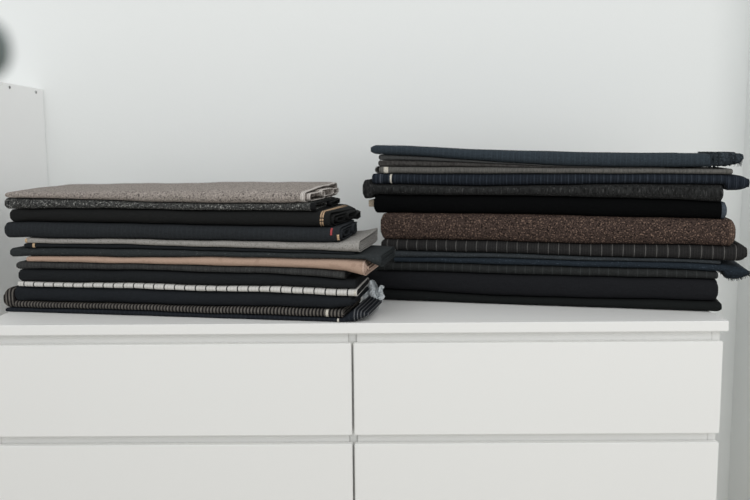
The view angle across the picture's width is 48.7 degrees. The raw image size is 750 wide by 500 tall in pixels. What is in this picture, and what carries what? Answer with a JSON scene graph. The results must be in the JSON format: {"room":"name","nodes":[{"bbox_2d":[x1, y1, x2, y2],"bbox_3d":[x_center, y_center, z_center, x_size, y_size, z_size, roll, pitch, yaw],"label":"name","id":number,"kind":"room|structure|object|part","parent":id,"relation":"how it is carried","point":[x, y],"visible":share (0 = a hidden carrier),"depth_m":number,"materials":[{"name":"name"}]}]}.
{"room":"sewing room","nodes":[
{"label":"sewing room","id":0,"kind":"room"},
{"bbox_2d":[0,0,749,499],"bbox_3d":[-0.049,-0.525,2.437,6.400,2.750,0.100,0,7,0],"label":"wall","id":1,"kind":"structure","parent":0,"point":[135,91],"depth_m":2.39,"materials":[{"name":"paint"}]},
{"bbox_2d":[728,27,749,499],"bbox_3d":[2.110,-0.525,2.299,2.081,2.750,0.150,0,7,0],"label":"wall","id":2,"kind":"structure","parent":0,"point":[739,468],"depth_m":2.42,"materials":[{"name":"paint"}]},
{"bbox_3d":[-0.050,1.132,0.523,6.400,0.080,4.100,0,7,0],"label":"floor","id":3,"kind":"structure","parent":0,"visible":0},
{"bbox_2d":[0,26,11,75],"bbox_3d":[-0.348,0.469,0.574,0.219,1.229,0.219,6,9,41],"label":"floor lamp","id":4,"kind":"object","parent":3,"relation":"on","point":[5,45],"visible":1,"depth_m":0.50,"materials":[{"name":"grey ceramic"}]},
{"bbox_2d":[0,82,47,315],"bbox_3d":[-1.355,0.227,2.232,0.802,1.326,0.498,0,7,0],"label":"cabinet","id":5,"kind":"object","parent":3,"relation":"on","point":[23,154],"visible":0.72,"depth_m":2.22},
{"bbox_2d":[0,297,728,499],"bbox_3d":[-0.044,0.514,2.049,1.600,0.780,0.481,0,7,0],"label":"dresser","id":6,"kind":"object","parent":3,"relation":"on","point":[406,399],"visible":0.81,"depth_m":1.79,"materials":[{"name":"white paint"}]},
{"bbox_3d":[-0.439,0.195,1.798,0.763,0.034,0.014,0,7,0],"label":"rail","id":7,"kind":"part","parent":6,"relation":"part of","materials":[{"name":"white paint"}]},
{"bbox_3d":[-0.437,0.416,1.825,0.763,0.034,0.014,0,7,0],"label":"rail","id":8,"kind":"part","parent":6,"relation":"part of","materials":[{"name":"white paint"}]},
{"bbox_3d":[-0.443,0.278,1.993,0.788,0.202,0.420,0,7,0],"label":"drawer","id":9,"kind":"part","parent":6,"relation":"part of","materials":[{"name":"white paint"}]},
{"bbox_3d":[-0.441,0.499,2.020,0.788,0.202,0.420,0,7,0],"label":"drawer","id":10,"kind":"part","parent":6,"relation":"part of","materials":[{"name":"white paint"}]},
{"bbox_2d":[5,296,381,321],"bbox_3d":[-0.418,0.124,1.932,0.854,0.028,0.192,1,7,11],"label":"folded fabric","id":11,"kind":"object","parent":6,"relation":"on","point":[369,304],"visible":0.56,"depth_m":1.84,"materials":[{"name":"black fabric"}]},
{"bbox_2d":[3,285,360,316],"bbox_3d":[-0.446,0.104,1.938,0.804,0.047,0.203,1,7,11],"label":"folded fabric","id":12,"kind":"object","parent":11,"relation":"on","point":[10,300],"visible":0.42,"depth_m":1.84,"materials":[{"name":"black fabric"}]},
{"bbox_2d":[15,286,368,307],"bbox_3d":[-0.419,0.095,1.929,0.799,0.036,0.192,1,7,11],"label":"folded fabric","id":13,"kind":"object","parent":12,"relation":"on","point":[74,294],"visible":0.54,"depth_m":1.84,"materials":[{"name":"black fabric"}]},
{"bbox_2d":[18,278,368,295],"bbox_3d":[-0.413,0.074,1.919,0.796,0.017,0.182,1,7,11],"label":"folded fabric","id":14,"kind":"object","parent":13,"relation":"on","point":[163,286],"visible":0.5,"depth_m":1.83,"materials":[{"name":"fabric"}]},
{"bbox_2d":[18,268,368,288],"bbox_3d":[-0.411,0.052,1.922,0.790,0.032,0.192,1,7,11],"label":"folded fabric","id":15,"kind":"object","parent":14,"relation":"on","point":[354,280],"visible":0.62,"depth_m":1.83,"materials":[{"name":"fabric"}]},
{"bbox_2d":[16,260,352,278],"bbox_3d":[-0.426,0.033,1.923,0.771,0.025,0.192,1,7,11],"label":"folded fabric","id":16,"kind":"object","parent":15,"relation":"on","point":[25,264],"visible":0.48,"depth_m":1.83,"materials":[{"name":"black fabric"}]},
{"bbox_2d":[26,256,377,275],"bbox_3d":[-0.388,0.021,1.919,0.796,0.037,0.202,1,7,11],"label":"folded fabric","id":17,"kind":"object","parent":16,"relation":"on","point":[359,266],"visible":0.56,"depth_m":1.80,"materials":[{"name":"beige fabric"}]},
{"bbox_2d":[10,245,394,266],"bbox_3d":[-0.394,0.004,1.909,0.863,0.031,0.187,1,7,11],"label":"folded fabric","id":18,"kind":"object","parent":17,"relation":"on","point":[379,255],"visible":0.56,"depth_m":1.83,"materials":[{"name":"black fabric"}]},
{"bbox_2d":[24,243,356,253],"bbox_3d":[-0.399,-0.018,1.943,0.771,0.014,0.253,1,7,11],"label":"folded fabric","id":19,"kind":"object","parent":18,"relation":"on","point":[27,245],"visible":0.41,"depth_m":1.82,"materials":[{"name":"black fabric"}]},
{"bbox_2d":[25,228,377,251],"bbox_3d":[-0.391,-0.030,1.949,0.777,0.030,0.272,1,7,11],"label":"folded fabric","id":20,"kind":"object","parent":19,"relation":"on","point":[359,241],"visible":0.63,"depth_m":1.81,"materials":[{"name":"grey fabric"}]},
{"bbox_2d":[4,220,356,241],"bbox_3d":[-0.438,-0.052,1.927,0.790,0.038,0.224,1,7,11],"label":"folded fabric","id":21,"kind":"object","parent":20,"relation":"on","point":[42,229],"visible":0.81,"depth_m":1.82,"materials":[{"name":"fabric"}]},
{"bbox_2d":[10,204,360,225],"bbox_3d":[-0.429,-0.087,1.951,0.769,0.036,0.273,1,7,11],"label":"folded fabric","id":22,"kind":"object","parent":21,"relation":"on","point":[337,214],"visible":0.79,"depth_m":1.82,"materials":[{"name":"black fabric"}]},
{"bbox_2d":[4,197,339,210],"bbox_3d":[-0.456,-0.118,1.963,0.734,0.026,0.292,1,7,11],"label":"folded fabric","id":23,"kind":"object","parent":22,"relation":"on","point":[10,203],"visible":0.63,"depth_m":1.83,"materials":[{"name":"grey fabric"}]},
{"bbox_2d":[5,182,338,202],"bbox_3d":[-0.457,-0.140,1.979,0.718,0.036,0.332,1,7,11],"label":"folded fabric","id":24,"kind":"object","parent":23,"relation":"on","point":[211,192],"visible":1,"depth_m":1.84,"materials":[{"name":"grey fabric"}]},
{"bbox_3d":[-0.045,0.500,2.053,0.018,0.707,0.444,0,7,0],"label":"panel","id":25,"kind":"part","parent":6,"relation":"part of","materials":[{"name":"white paint"}]},
{"bbox_3d":[-0.047,0.138,2.003,1.600,0.023,0.481,0,7,0],"label":"panel","id":26,"kind":"part","parent":6,"relation":"part of","materials":[{"name":"white paint"}]},
{"bbox_2d":[361,280,384,301],"bbox_3d":[-0.008,0.100,1.998,0.061,0.054,0.027,1,7,14],"label":"plastic wrap","id":27,"kind":"object","parent":6,"relation":"on","point":[374,291],"visible":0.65,"depth_m":2.00,"materials":[{"name":"clear plastic"}]},
{"bbox_3d":[0.344,0.410,1.820,0.763,0.034,0.014,0,7,0],"label":"rail","id":28,"kind":"part","parent":6,"relation":"part of","materials":[{"name":"white paint"}]},
{"bbox_3d":[0.342,0.190,1.793,0.763,0.034,0.014,0,7,0],"label":"rail","id":29,"kind":"part","parent":6,"relation":"part of","materials":[{"name":"white paint"}]},
{"bbox_3d":[0.351,0.493,2.014,0.788,0.202,0.420,0,7,0],"label":"drawer","id":30,"kind":"part","parent":6,"relation":"part of","materials":[{"name":"white paint"}]},
{"bbox_3d":[0.350,0.273,1.988,0.788,0.202,0.420,0,7,0],"label":"drawer","id":31,"kind":"part","parent":6,"relation":"part of","materials":[{"name":"white paint"}]},
{"bbox_2d":[383,288,721,310],"bbox_3d":[0.411,0.103,2.050,0.797,0.027,0.237,1,7,14],"label":"folded fabric","id":32,"kind":"object","parent":6,"relation":"on","point":[390,294],"visible":0.42,"depth_m":1.93,"materials":[{"name":"black fabric"}]},
{"bbox_2d":[367,268,717,299],"bbox_3d":[0.398,0.071,2.048,0.805,0.054,0.237,1,7,14],"label":"folded fabric","id":33,"kind":"object","parent":32,"relation":"on","point":[443,281],"visible":0.65,"depth_m":1.93,"materials":[{"name":"black fabric"}]},
{"bbox_2d":[376,257,717,278],"bbox_3d":[0.408,0.034,2.043,0.783,0.024,0.237,1,7,14],"label":"folded fabric","id":34,"kind":"object","parent":33,"relation":"on","point":[391,265],"visible":0.48,"depth_m":1.93,"materials":[{"name":"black fabric"}]},
{"bbox_2d":[394,257,749,280],"bbox_3d":[0.463,0.030,2.026,0.804,0.042,0.238,1,7,14],"label":"folded fabric","id":35,"kind":"object","parent":34,"relation":"on","point":[731,270],"visible":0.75,"depth_m":1.90,"materials":[{"name":"teal fabric"}]},
{"bbox_2d":[395,250,720,263],"bbox_3d":[0.430,0.004,2.029,0.743,0.015,0.227,1,7,14],"label":"folded fabric","id":36,"kind":"object","parent":35,"relation":"on","point":[398,253],"visible":0.4,"depth_m":1.93,"materials":[{"name":"grey fabric"}]},
{"bbox_2d":[381,239,746,260],"bbox_3d":[0.443,-0.015,2.025,0.823,0.039,0.237,1,7,14],"label":"folded fabric","id":37,"kind":"object","parent":36,"relation":"on","point":[736,251],"visible":0.59,"depth_m":1.90,"materials":[{"name":"black fabric"}]},
{"bbox_2d":[381,212,735,245],"bbox_3d":[0.429,-0.062,2.022,0.798,0.067,0.237,1,7,14],"label":"folded fabric","id":38,"kind":"object","parent":37,"relation":"on","point":[555,228],"visible":0.73,"depth_m":1.91,"materials":[{"name":"brown fabric"}]},
{"bbox_2d":[369,194,726,218],"bbox_3d":[0.404,-0.114,2.025,0.812,0.050,0.237,1,7,14],"label":"folded fabric","id":39,"kind":"object","parent":38,"relation":"on","point":[382,203],"visible":0.79,"depth_m":1.91,"materials":[{"name":"black fabric"}]},
{"bbox_2d":[363,179,723,201],"bbox_3d":[0.393,-0.151,2.019,0.814,0.048,0.237,1,7,14],"label":"folded fabric","id":40,"kind":"object","parent":39,"relation":"on","point":[699,192],"visible":0.76,"depth_m":1.89,"materials":[{"name":"black fabric"}]},
{"bbox_2d":[372,173,749,189],"bbox_3d":[0.430,-0.170,2.009,0.843,0.037,0.238,1,7,14],"label":"folded fabric","id":41,"kind":"object","parent":40,"relation":"on","point":[728,181],"visible":0.8,"depth_m":1.90,"materials":[{"name":"black fabric"}]},
{"bbox_2d":[375,160,732,173],"bbox_3d":[0.416,-0.204,2.010,0.803,0.034,0.233,1,7,14],"label":"folded fabric","id":42,"kind":"object","parent":41,"relation":"on","point":[385,166],"visible":0.85,"depth_m":1.93,"materials":[{"name":"grey fabric"}]},
{"bbox_2d":[379,154,663,167],"bbox_3d":[0.353,-0.220,2.028,0.652,0.033,0.227,1,7,14],"label":"folded fabric","id":43,"kind":"object","parent":42,"relation":"on","point":[383,156],"visible":0.65,"depth_m":1.96,"materials":[{"name":"black fabric"}]},
{"bbox_2d":[371,145,743,167],"bbox_3d":[0.422,-0.228,2.003,0.833,0.056,0.237,1,7,14],"label":"folded fabric","id":44,"kind":"object","parent":43,"relation":"on","point":[609,159],"visible":1,"depth_m":1.88,"materials":[{"name":"teal fabric"}]},
{"bbox_3d":[0.737,0.519,2.053,0.018,0.757,0.455,0,7,0],"label":"panel","id":45,"kind":"part","parent":6,"relation":"part of","materials":[{"name":"white paint"}]}
]}

